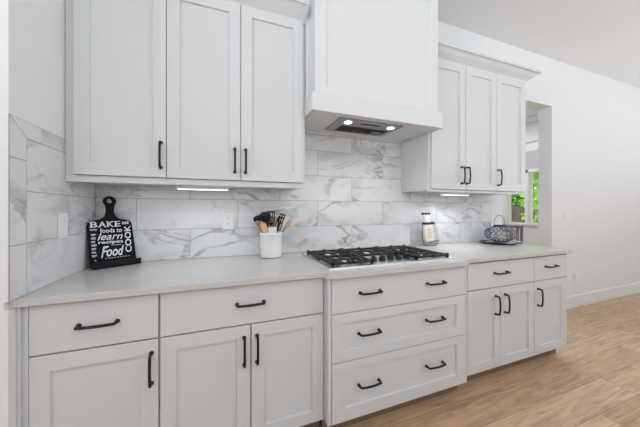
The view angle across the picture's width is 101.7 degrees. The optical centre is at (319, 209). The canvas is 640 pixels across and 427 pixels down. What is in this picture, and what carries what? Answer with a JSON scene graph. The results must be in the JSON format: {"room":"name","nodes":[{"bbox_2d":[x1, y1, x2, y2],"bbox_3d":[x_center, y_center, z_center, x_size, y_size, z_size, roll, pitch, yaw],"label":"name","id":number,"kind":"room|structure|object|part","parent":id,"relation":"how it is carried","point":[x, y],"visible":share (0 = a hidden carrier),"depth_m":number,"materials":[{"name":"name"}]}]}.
{"room":"kitchen","nodes":[
{"label":"kitchen","id":0,"kind":"room"},
{"bbox_2d":[0,0,64,426],"bbox_3d":[-1.342,-0.299,1.296,0.169,3.086,0.847,0,0,-21],"label":"wall","id":1,"kind":"structure","parent":0,"point":[32,32],"depth_m":0.99,"materials":[{"name":"white paint"}]},
{"bbox_2d":[8,113,9,301],"bbox_3d":[-1.112,-0.008,0.931,0.002,0.676,0.002,0,0,-21],"label":"trim","id":2,"kind":"structure","parent":1,"relation":"attached to","point":[8,113],"depth_m":0.93,"materials":[{"name":"silver metal"}]},
{"bbox_2d":[10,114,95,300],"bbox_3d":[-1.241,-0.007,1.257,0.010,0.674,0.698,0,0,-21],"label":"tiled wall","id":3,"kind":"structure","parent":1,"relation":"attached to","point":[39,190],"depth_m":1.11,"materials":[{"name":"tile"}]},
{"bbox_2d":[58,212,67,238],"bbox_3d":[-1.225,0.074,1.245,0.010,0.122,0.078,0,0,-21],"label":"light switch","id":4,"kind":"object","parent":3,"relation":"attached to","point":[62,217],"visible":1,"depth_m":1.24,"materials":[{"name":"white plastic"}]},
{"bbox_2d":[319,293,639,426],"bbox_3d":[2.101,1.294,0.924,12.400,0.100,8.700,0,0,-21],"label":"floor","id":5,"kind":"structure","parent":0,"point":[593,380],"depth_m":1.80,"materials":[{"name":"brown wood"}]},
{"bbox_2d":[16,294,159,426],"bbox_3d":[-1.031,0.802,1.342,0.468,0.884,0.687,0,0,-21],"label":"base cabinet","id":6,"kind":"object","parent":5,"relation":"on","point":[91,363],"visible":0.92,"depth_m":1.06,"materials":[{"name":"white paint"}]},
{"bbox_3d":[-1.131,0.802,0.975,0.020,0.884,0.014,0,0,-21],"label":"scribe panel","id":7,"kind":"part","parent":6,"relation":"part of","materials":[{"name":"white paint"}]},
{"bbox_3d":[-0.912,0.464,1.075,0.426,0.191,0.020,0,0,-21],"label":"drawer","id":8,"kind":"part","parent":6,"relation":"part of","materials":[{"name":"white paint"}]},
{"bbox_3d":[-0.912,0.854,1.075,0.426,0.577,0.020,0,0,-21],"label":"door","id":9,"kind":"part","parent":6,"relation":"part of","materials":[{"name":"white paint"}]},
{"bbox_3d":[-0.899,0.464,1.047,0.147,0.019,0.042,0,0,-21],"label":"handle","id":10,"kind":"part","parent":6,"relation":"part of","materials":[{"name":"black metal"}]},
{"bbox_3d":[-0.725,0.688,1.113,0.019,0.149,0.042,0,0,-21],"label":"handle","id":11,"kind":"part","parent":6,"relation":"part of","materials":[{"name":"black metal"}]},
{"bbox_2d":[160,278,322,426],"bbox_3d":[-0.449,0.802,1.564,0.778,0.884,0.687,0,0,-21],"label":"base cabinet","id":12,"kind":"object","parent":5,"relation":"on","point":[251,355],"visible":1,"depth_m":1.27,"materials":[{"name":"white paint"}]},
{"bbox_3d":[-0.525,0.854,1.222,0.385,0.577,0.020,0,0,-21],"label":"door","id":13,"kind":"part","parent":12,"relation":"part of","materials":[{"name":"white paint"}]},
{"bbox_3d":[-0.345,0.464,1.291,0.772,0.191,0.020,0,0,-21],"label":"drawer","id":14,"kind":"part","parent":12,"relation":"part of","materials":[{"name":"white paint"}]},
{"bbox_3d":[-0.363,0.688,1.252,0.019,0.149,0.042,0,0,-21],"label":"handle","id":15,"kind":"part","parent":12,"relation":"part of","materials":[{"name":"black metal"}]},
{"bbox_3d":[-0.334,0.458,1.262,0.147,0.019,0.042,0,0,-21],"label":"handle","id":16,"kind":"part","parent":12,"relation":"part of","materials":[{"name":"black metal"}]},
{"bbox_3d":[-0.305,0.688,1.274,0.019,0.149,0.042,0,0,-21],"label":"handle","id":17,"kind":"part","parent":12,"relation":"part of","materials":[{"name":"black metal"}]},
{"bbox_3d":[-0.163,0.854,1.361,0.382,0.577,0.020,0,0,-21],"label":"door","id":18,"kind":"part","parent":12,"relation":"part of","materials":[{"name":"white paint"}]},
{"bbox_2d":[321,266,466,426],"bbox_3d":[0.392,0.802,1.855,0.999,0.884,0.741,0,0,-21],"label":"base cabinet","id":19,"kind":"object","parent":5,"relation":"on","point":[393,341],"visible":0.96,"depth_m":1.52,"materials":[{"name":"white paint"}]},
{"bbox_2d":[9,241,572,307],"bbox_3d":[0.376,0.345,1.851,3.461,0.029,0.738,0,0,-21],"label":"countertop","id":20,"kind":"structure","parent":19,"relation":"on","point":[162,276],"depth_m":1.40,"materials":[{"name":"stone"}]},
{"bbox_2d":[86,196,140,269],"bbox_3d":[-1.220,0.123,1.544,0.131,0.413,0.236,0,0,35],"label":"stand","id":21,"kind":"object","parent":20,"relation":"on","point":[110,238],"visible":1,"depth_m":1.54,"materials":[{"name":"black wood"}]},
{"bbox_2d":[259,231,281,258],"bbox_3d":[-0.344,0.243,1.828,0.158,0.174,0.158,0,0,-21],"label":"utensil crock","id":22,"kind":"object","parent":20,"relation":"on","point":[270,243],"visible":0.93,"depth_m":1.76,"materials":[{"name":"white ceramic"}]},
{"bbox_2d":[253,215,260,221],"bbox_3d":[-0.396,0.177,1.849,0.152,0.282,0.047,0,0,-21],"label":"ladle","id":23,"kind":"object","parent":22,"relation":"in","point":[255,218],"visible":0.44,"depth_m":1.81,"materials":[{"name":"black plastic"}]},
{"bbox_2d":[255,220,262,232],"bbox_3d":[-0.378,0.194,1.800,0.139,0.247,0.024,0,0,-36],"label":"wooden spoon","id":24,"kind":"object","parent":22,"relation":"in","point":[257,222],"visible":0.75,"depth_m":1.76,"materials":[{"name":"brown wood"}]},
{"bbox_2d":[259,212,268,226],"bbox_3d":[-0.361,0.166,1.812,0.121,0.302,0.029,0,0,-21],"label":"spoon","id":25,"kind":"object","parent":22,"relation":"in","point":[263,216],"visible":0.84,"depth_m":1.79,"materials":[{"name":"black plastic"}]},
{"bbox_2d":[259,212,268,221],"bbox_3d":[-0.387,0.051,1.802,0.066,0.073,0.024,0,0,-8],"label":"bowl","id":26,"kind":"object","parent":25,"relation":"on","point":[263,216],"depth_m":1.79,"materials":[{"name":"black plastic"}]},
{"bbox_2d":[260,223,267,232],"bbox_3d":[-0.351,0.203,1.780,0.121,0.231,0.022,0,0,-28],"label":"wooden spatula","id":27,"kind":"object","parent":22,"relation":"in","point":[263,226],"visible":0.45,"depth_m":1.76,"materials":[{"name":"brown wood"}]},
{"bbox_2d":[267,211,274,226],"bbox_3d":[-0.344,0.162,1.834,0.056,0.310,0.020,0,0,-4],"label":"slotted turner","id":28,"kind":"object","parent":22,"relation":"in","point":[269,223],"visible":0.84,"depth_m":1.83,"materials":[{"name":"black plastic"}]},
{"bbox_2d":[268,226,276,232],"bbox_3d":[-0.332,0.214,1.785,0.072,0.205,0.022,0,0,-4],"label":"spatula","id":29,"kind":"object","parent":22,"relation":"in","point":[270,229],"visible":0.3,"depth_m":1.78,"materials":[{"name":"white"}]},
{"bbox_2d":[270,216,277,226],"bbox_3d":[-0.337,0.180,1.876,0.078,0.273,0.026,0,0,-21],"label":"wooden turner","id":30,"kind":"object","parent":22,"relation":"in","point":[273,225],"visible":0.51,"depth_m":1.88,"materials":[{"name":"brown wood"}]},
{"bbox_2d":[275,216,283,232],"bbox_3d":[-0.304,0.179,1.813,0.113,0.276,0.010,0,0,-12],"label":"slotted spoon","id":31,"kind":"object","parent":22,"relation":"in","point":[279,217],"visible":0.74,"depth_m":1.81,"materials":[{"name":"black plastic"}]},
{"bbox_2d":[282,220,291,232],"bbox_3d":[-0.291,0.195,1.832,0.189,0.250,0.021,0,0,-21],"label":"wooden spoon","id":32,"kind":"object","parent":22,"relation":"in","point":[288,223],"visible":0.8,"depth_m":1.85,"materials":[{"name":"brown wood"}]},
{"bbox_2d":[285,220,291,227],"bbox_3d":[-0.226,0.099,1.856,0.050,0.059,0.020,0,0,-21],"label":"bowl","id":33,"kind":"object","parent":32,"relation":"on","point":[288,223],"depth_m":1.85,"materials":[{"name":"brown wood"}]},
{"bbox_2d":[302,245,454,269],"bbox_3d":[0.385,0.311,1.819,0.906,0.039,0.515,0,0,-21],"label":"gas cooktop","id":34,"kind":"object","parent":20,"relation":"in","point":[341,258],"visible":1,"depth_m":1.72,"materials":[{"name":"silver metal"}]},
{"bbox_3d":[0.399,0.308,1.672,0.046,0.032,0.046,0,0,-21],"label":"knob","id":35,"kind":"part","parent":34,"relation":"part of","materials":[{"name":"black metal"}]},
{"bbox_3d":[0.458,0.308,1.695,0.046,0.032,0.046,0,0,-21],"label":"knob","id":36,"kind":"part","parent":34,"relation":"part of","materials":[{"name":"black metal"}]},
{"bbox_3d":[0.518,0.308,1.717,0.046,0.032,0.046,0,0,-21],"label":"knob","id":37,"kind":"part","parent":34,"relation":"part of","materials":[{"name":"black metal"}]},
{"bbox_3d":[0.577,0.308,1.740,0.046,0.032,0.046,0,0,-21],"label":"knob","id":38,"kind":"part","parent":34,"relation":"part of","materials":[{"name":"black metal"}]},
{"bbox_2d":[421,212,439,245],"bbox_3d":[1.013,0.176,2.398,0.204,0.304,0.072,0,0,-21],"label":"glass bottle","id":39,"kind":"object","parent":20,"relation":"on","point":[430,236],"visible":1,"depth_m":2.36,"materials":[{"name":"white"}]},
{"bbox_2d":[479,240,516,244],"bbox_3d":[1.748,0.322,2.562,0.312,0.017,0.312,0,0,-21],"label":"round tray","id":40,"kind":"object","parent":20,"relation":"on","point":[482,241],"visible":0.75,"depth_m":2.50,"materials":[{"name":"black metal"}]},
{"bbox_2d":[487,240,521,243],"bbox_3d":[1.827,0.313,2.586,0.224,0.020,0.228,0,0,-21],"label":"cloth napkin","id":41,"kind":"object","parent":40,"relation":"on","point":[512,241],"visible":0.59,"depth_m":2.53,"materials":[{"name":"white fabric"}]},
{"bbox_2d":[484,215,516,241],"bbox_3d":[1.766,0.182,2.557,0.265,0.260,0.266,0,0,-21],"label":"basket","id":42,"kind":"object","parent":41,"relation":"on","point":[498,236],"visible":1,"depth_m":2.51,"materials":[{"name":"metal"}]},
{"bbox_2d":[494,231,505,241],"bbox_3d":[1.766,0.259,2.557,0.095,0.098,0.095,0,0,17],"label":"candle","id":43,"kind":"object","parent":42,"relation":"on","point":[498,233],"depth_m":2.52,"materials":[{"name":"multicoloured metal"}]},
{"bbox_3d":[0.281,0.965,1.439,0.147,0.019,0.042,0,0,-21],"label":"handle","id":44,"kind":"part","parent":19,"relation":"part of","materials":[{"name":"black metal"}]},
{"bbox_3d":[0.281,0.681,1.439,0.147,0.019,0.042,0,0,-21],"label":"handle","id":45,"kind":"part","parent":19,"relation":"part of","materials":[{"name":"black metal"}]},
{"bbox_3d":[0.287,0.458,1.441,0.147,0.019,0.042,0,0,-21],"label":"handle","id":46,"kind":"part","parent":19,"relation":"part of","materials":[{"name":"black metal"}]},
{"bbox_3d":[0.508,0.983,1.558,0.956,0.319,0.020,0,0,-21],"label":"drawer","id":47,"kind":"part","parent":19,"relation":"part of","materials":[{"name":"white paint"}]},
{"bbox_3d":[0.508,0.690,1.558,0.956,0.259,0.020,0,0,-21],"label":"drawer","id":48,"kind":"part","parent":19,"relation":"part of","materials":[{"name":"white paint"}]},
{"bbox_3d":[0.508,0.461,1.558,0.956,0.191,0.020,0,0,-21],"label":"drawer","id":49,"kind":"part","parent":19,"relation":"part of","materials":[{"name":"white paint"}]},
{"bbox_3d":[0.720,0.961,1.606,0.147,0.019,0.042,0,0,-21],"label":"handle","id":50,"kind":"part","parent":19,"relation":"part of","materials":[{"name":"black metal"}]},
{"bbox_3d":[0.720,0.678,1.606,0.147,0.019,0.042,0,0,-21],"label":"handle","id":51,"kind":"part","parent":19,"relation":"part of","materials":[{"name":"black metal"}]},
{"bbox_3d":[0.728,0.454,1.609,0.147,0.019,0.042,0,0,-21],"label":"handle","id":52,"kind":"part","parent":19,"relation":"part of","materials":[{"name":"black metal"}]},
{"bbox_2d":[467,257,533,380],"bbox_3d":[1.211,0.802,2.191,0.771,0.884,0.696,0,0,-21],"label":"base cabinet","id":53,"kind":"object","parent":5,"relation":"on","point":[500,293],"visible":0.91,"depth_m":1.90,"materials":[{"name":"white paint"}]},
{"bbox_3d":[1.162,0.854,1.855,0.329,0.577,0.020,0,0,-21],"label":"door","id":54,"kind":"part","parent":53,"relation":"part of","materials":[{"name":"white paint"}]},
{"bbox_3d":[1.278,0.688,1.867,0.019,0.149,0.042,0,0,-21],"label":"handle","id":55,"kind":"part","parent":53,"relation":"part of","materials":[{"name":"black metal"}]},
{"bbox_3d":[1.341,0.467,1.924,0.712,0.186,0.020,0,0,-21],"label":"drawer","id":56,"kind":"part","parent":53,"relation":"part of","materials":[{"name":"white paint"}]},
{"bbox_3d":[1.326,0.457,1.885,0.147,0.019,0.042,0,0,-21],"label":"handle","id":57,"kind":"part","parent":53,"relation":"part of","materials":[{"name":"black metal"}]},
{"bbox_3d":[1.369,0.688,1.902,0.019,0.149,0.042,0,0,-21],"label":"handle","id":58,"kind":"part","parent":53,"relation":"part of","materials":[{"name":"black metal"}]},
{"bbox_3d":[1.496,0.854,1.983,0.380,0.577,0.020,0,0,-21],"label":"door","id":59,"kind":"part","parent":53,"relation":"part of","materials":[{"name":"white paint"}]},
{"bbox_2d":[504,225,522,243],"bbox_3d":[3.335,0.752,4.470,0.490,0.985,0.520,0,0,-21],"label":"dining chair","id":60,"kind":"object","parent":5,"relation":"on","point":[510,226],"visible":0.15,"depth_m":4.20,"materials":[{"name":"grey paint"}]},
{"bbox_3d":[3.136,0.277,4.394,0.035,0.035,0.520,0,0,-21],"label":"rail","id":61,"kind":"part","parent":60,"relation":"part of","materials":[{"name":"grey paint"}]},
{"bbox_3d":[3.223,0.769,4.165,0.030,0.950,0.030,0,0,-21],"label":"leg","id":62,"kind":"part","parent":60,"relation":"part of","materials":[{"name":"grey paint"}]},
{"bbox_2d":[523,254,566,362],"bbox_3d":[1.773,0.802,2.405,0.430,0.884,0.696,0,0,-21],"label":"base cabinet","id":63,"kind":"object","parent":5,"relation":"on","point":[550,271],"visible":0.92,"depth_m":2.13,"materials":[{"name":"white paint"}]},
{"bbox_3d":[1.726,0.688,2.038,0.019,0.149,0.042,0,0,-21],"label":"handle","id":64,"kind":"part","parent":63,"relation":"part of","materials":[{"name":"black metal"}]},
{"bbox_3d":[1.875,0.854,2.127,0.419,0.577,0.020,0,0,-21],"label":"door","id":65,"kind":"part","parent":63,"relation":"part of","materials":[{"name":"white paint"}]},
{"bbox_3d":[1.875,0.467,2.127,0.419,0.186,0.020,0,0,-21],"label":"drawer","id":66,"kind":"part","parent":63,"relation":"part of","materials":[{"name":"white paint"}]},
{"bbox_3d":[1.875,0.455,2.094,0.147,0.019,0.042,0,0,-21],"label":"handle","id":67,"kind":"part","parent":63,"relation":"part of","materials":[{"name":"black metal"}]},
{"bbox_2d":[344,21,639,295],"bbox_3d":[2.818,-0.299,3.255,9.001,3.086,0.147,0,0,-21],"label":"wall","id":68,"kind":"structure","parent":0,"point":[589,122],"depth_m":3.43,"materials":[{"name":"white paint"}]},
{"bbox_2d":[65,0,174,186],"bbox_3d":[-1.085,-0.682,1.470,0.432,1.087,0.387,0,0,-21],"label":"upper cabinet","id":69,"kind":"object","parent":68,"relation":"attached to","point":[116,50],"visible":0.94,"depth_m":1.34,"materials":[{"name":"white paint"}]},
{"bbox_3d":[-0.845,-0.293,1.376,0.019,0.153,0.042,0,0,-21],"label":"handle","id":70,"kind":"part","parent":69,"relation":"part of","materials":[{"name":"black metal"}]},
{"bbox_2d":[167,0,304,189],"bbox_3d":[-0.514,-0.682,1.687,0.788,1.087,0.387,0,0,-21],"label":"upper cabinet","id":71,"kind":"object","parent":68,"relation":"attached to","point":[236,75],"visible":0.98,"depth_m":1.53,"materials":[{"name":"white paint"}]},
{"bbox_2d":[176,185,228,190],"bbox_3d":[-0.708,-0.134,1.584,0.290,0.028,0.057,0,0,-21],"label":"light","id":72,"kind":"object","parent":71,"relation":"attached to","point":[179,187],"visible":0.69,"depth_m":1.56,"materials":[{"name":"white plastic"}]},
{"bbox_3d":[-0.652,-0.696,1.482,0.382,1.044,0.019,0,0,-21],"label":"door","id":73,"kind":"part","parent":71,"relation":"part of","materials":[{"name":"white paint"}]},
{"bbox_3d":[-0.493,-0.289,1.510,0.019,0.153,0.042,0,0,-21],"label":"handle","id":74,"kind":"part","parent":71,"relation":"part of","materials":[{"name":"black metal"}]},
{"bbox_3d":[-0.436,-0.289,1.532,0.019,0.153,0.042,0,0,-21],"label":"handle","id":75,"kind":"part","parent":71,"relation":"part of","materials":[{"name":"black metal"}]},
{"bbox_2d":[227,0,308,24],"bbox_3d":[-0.652,-1.249,1.442,1.220,0.086,0.090,0,0,-21],"label":"crown molding","id":76,"kind":"structure","parent":71,"relation":"attached to","point":[296,9],"depth_m":1.60,"materials":[{"name":"white paint"}]},
{"bbox_3d":[-0.292,-0.696,1.619,0.382,1.044,0.019,0,0,-21],"label":"door","id":77,"kind":"part","parent":71,"relation":"part of","materials":[{"name":"white paint"}]},
{"bbox_2d":[96,134,490,261],"bbox_3d":[0.233,-0.138,2.187,3.429,0.936,0.010,0,0,-21],"label":"tiled wall","id":78,"kind":"structure","parent":68,"relation":"attached to","point":[352,196],"depth_m":2.08,"materials":[{"name":"tile"}]},
{"bbox_2d":[223,212,233,228],"bbox_3d":[-0.648,0.078,1.840,0.074,0.120,0.009,0,0,-21],"label":"wall outlet","id":79,"kind":"object","parent":78,"relation":"attached to","point":[228,217],"visible":1,"depth_m":1.84,"materials":[{"name":"white plastic"}]},
{"bbox_2d":[305,0,442,143],"bbox_3d":[0.349,-1.219,1.970,1.028,1.242,0.471,0,0,-21],"label":"range hood","id":80,"kind":"object","parent":68,"relation":"attached to","point":[371,66],"visible":0.99,"depth_m":1.76,"materials":[{"name":"white paint"}]},
{"bbox_2d":[401,59,496,193],"bbox_3d":[1.165,-0.686,2.326,0.760,1.080,0.387,0,0,-21],"label":"upper cabinet","id":81,"kind":"object","parent":68,"relation":"attached to","point":[460,156],"visible":0.89,"depth_m":2.19,"materials":[{"name":"white paint"}]},
{"bbox_3d":[1.049,-0.687,2.130,0.362,1.037,0.019,0,0,-21],"label":"door","id":82,"kind":"part","parent":81,"relation":"part of","materials":[{"name":"white paint"}]},
{"bbox_2d":[440,192,469,195],"bbox_3d":[1.194,-0.141,2.308,0.290,0.028,0.057,0,0,-21],"label":"light","id":83,"kind":"object","parent":81,"relation":"attached to","point":[441,193],"visible":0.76,"depth_m":2.27,"materials":[{"name":"white plastic"}]},
{"bbox_3d":[1.207,-0.686,2.218,0.760,1.080,0.035,0,0,-21],"label":"frame","id":84,"kind":"part","parent":81,"relation":"part of","materials":[{"name":"white paint"}]},
{"bbox_3d":[1.183,-0.287,2.148,0.019,0.153,0.042,0,0,-21],"label":"handle","id":85,"kind":"part","parent":81,"relation":"part of","materials":[{"name":"black metal"}]},
{"bbox_3d":[1.239,-0.287,2.170,0.019,0.153,0.042,0,0,-21],"label":"handle","id":86,"kind":"part","parent":81,"relation":"part of","materials":[{"name":"black metal"}]},
{"bbox_3d":[1.396,-0.687,2.262,0.372,1.037,0.019,0,0,-21],"label":"door","id":87,"kind":"part","parent":81,"relation":"part of","materials":[{"name":"white paint"}]},
{"bbox_2d":[472,75,525,194],"bbox_3d":[1.712,-0.686,2.535,0.410,1.080,0.387,0,0,-21],"label":"upper cabinet","id":88,"kind":"object","parent":68,"relation":"attached to","point":[511,93],"visible":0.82,"depth_m":2.41,"materials":[{"name":"white paint"}]},
{"bbox_2d":[438,40,541,82],"bbox_3d":[1.403,-1.250,2.406,1.262,0.086,0.429,0,0,-21],"label":"crown molding","id":89,"kind":"structure","parent":88,"relation":"attached to","point":[448,52],"depth_m":2.21,"materials":[{"name":"white paint"}]},
{"bbox_3d":[1.595,-0.286,2.305,0.019,0.153,0.042,0,0,-21],"label":"handle","id":90,"kind":"part","parent":88,"relation":"part of","materials":[{"name":"black metal"}]},
{"bbox_3d":[1.754,-0.686,2.426,0.410,1.080,0.035,0,0,-21],"label":"frame","id":91,"kind":"part","parent":88,"relation":"part of","materials":[{"name":"white paint"}]},
{"bbox_3d":[1.755,-0.687,2.399,0.391,1.037,0.019,0,0,-21],"label":"door","id":92,"kind":"part","parent":88,"relation":"part of","materials":[{"name":"white paint"}]},
{"bbox_2d":[564,212,569,220],"bbox_3d":[3.127,0.087,3.288,0.118,0.118,0.010,0,0,-21],"label":"light switch","id":93,"kind":"object","parent":68,"relation":"attached to","point":[566,214],"visible":1,"depth_m":3.28,"materials":[{"name":"white plastic"}]},
{"bbox_2d":[567,282,639,308],"bbox_3d":[4.944,1.168,3.979,4.512,0.152,0.014,0,0,-21],"label":"baseboard","id":94,"kind":"structure","parent":68,"relation":"attached to","point":[586,298],"depth_m":3.56,"materials":[{"name":"white paint"}]},
{"bbox_2d":[502,121,537,245],"bbox_3d":[4.348,-0.299,5.069,0.150,3.086,2.153,0,0,-21],"label":"wall","id":95,"kind":"structure","parent":0,"point":[530,232],"depth_m":5.21,"materials":[{"name":"white paint"}]},
{"bbox_2d":[507,192,525,223],"bbox_3d":[4.128,-0.238,5.473,0.034,1.035,0.384,0,0,-21],"label":"window","id":96,"kind":"structure","parent":95,"relation":"in","point":[516,203],"depth_m":5.47,"materials":[{"name":"clear glass"}]},
{"bbox_2d":[502,168,537,225],"bbox_3d":[4.265,-0.253,5.013,0.045,1.125,1.602,0,0,-21],"label":"trim","id":97,"kind":"structure","parent":95,"relation":"attached to","point":[504,196],"depth_m":5.33,"materials":[{"name":"white paint"}]},
{"bbox_2d":[526,114,537,151],"bbox_3d":[4.241,-1.506,5.028,0.080,0.671,2.153,0,0,-21],"label":"trim","id":98,"kind":"structure","parent":95,"relation":"attached to","point":[530,119],"depth_m":5.15,"materials":[{"name":"white paint"}]},
{"bbox_2d":[526,150,537,168],"bbox_3d":[4.279,-0.993,5.018,0.008,0.351,1.502,0,0,-21],"label":"window blind","id":99,"kind":"object","parent":95,"relation":"attached to","point":[531,156],"visible":0.02,"depth_m":5.17,"materials":[{"name":"grey fabric"}]},
{"bbox_2d":[528,171,537,223],"bbox_3d":[4.379,-0.238,4.813,0.034,1.035,0.948,0,0,-21],"label":"window","id":100,"kind":"structure","parent":95,"relation":"in","point":[532,176],"depth_m":5.17,"materials":[{"name":"clear glass"}]},
{"bbox_2d":[438,0,639,117],"bbox_3d":[2.101,-1.902,0.924,12.400,0.120,8.700,0,0,-21],"label":"ceiling","id":101,"kind":"structure","parent":0,"point":[600,37],"depth_m":2.65,"materials":[{"name":"white paint"}]}
]}

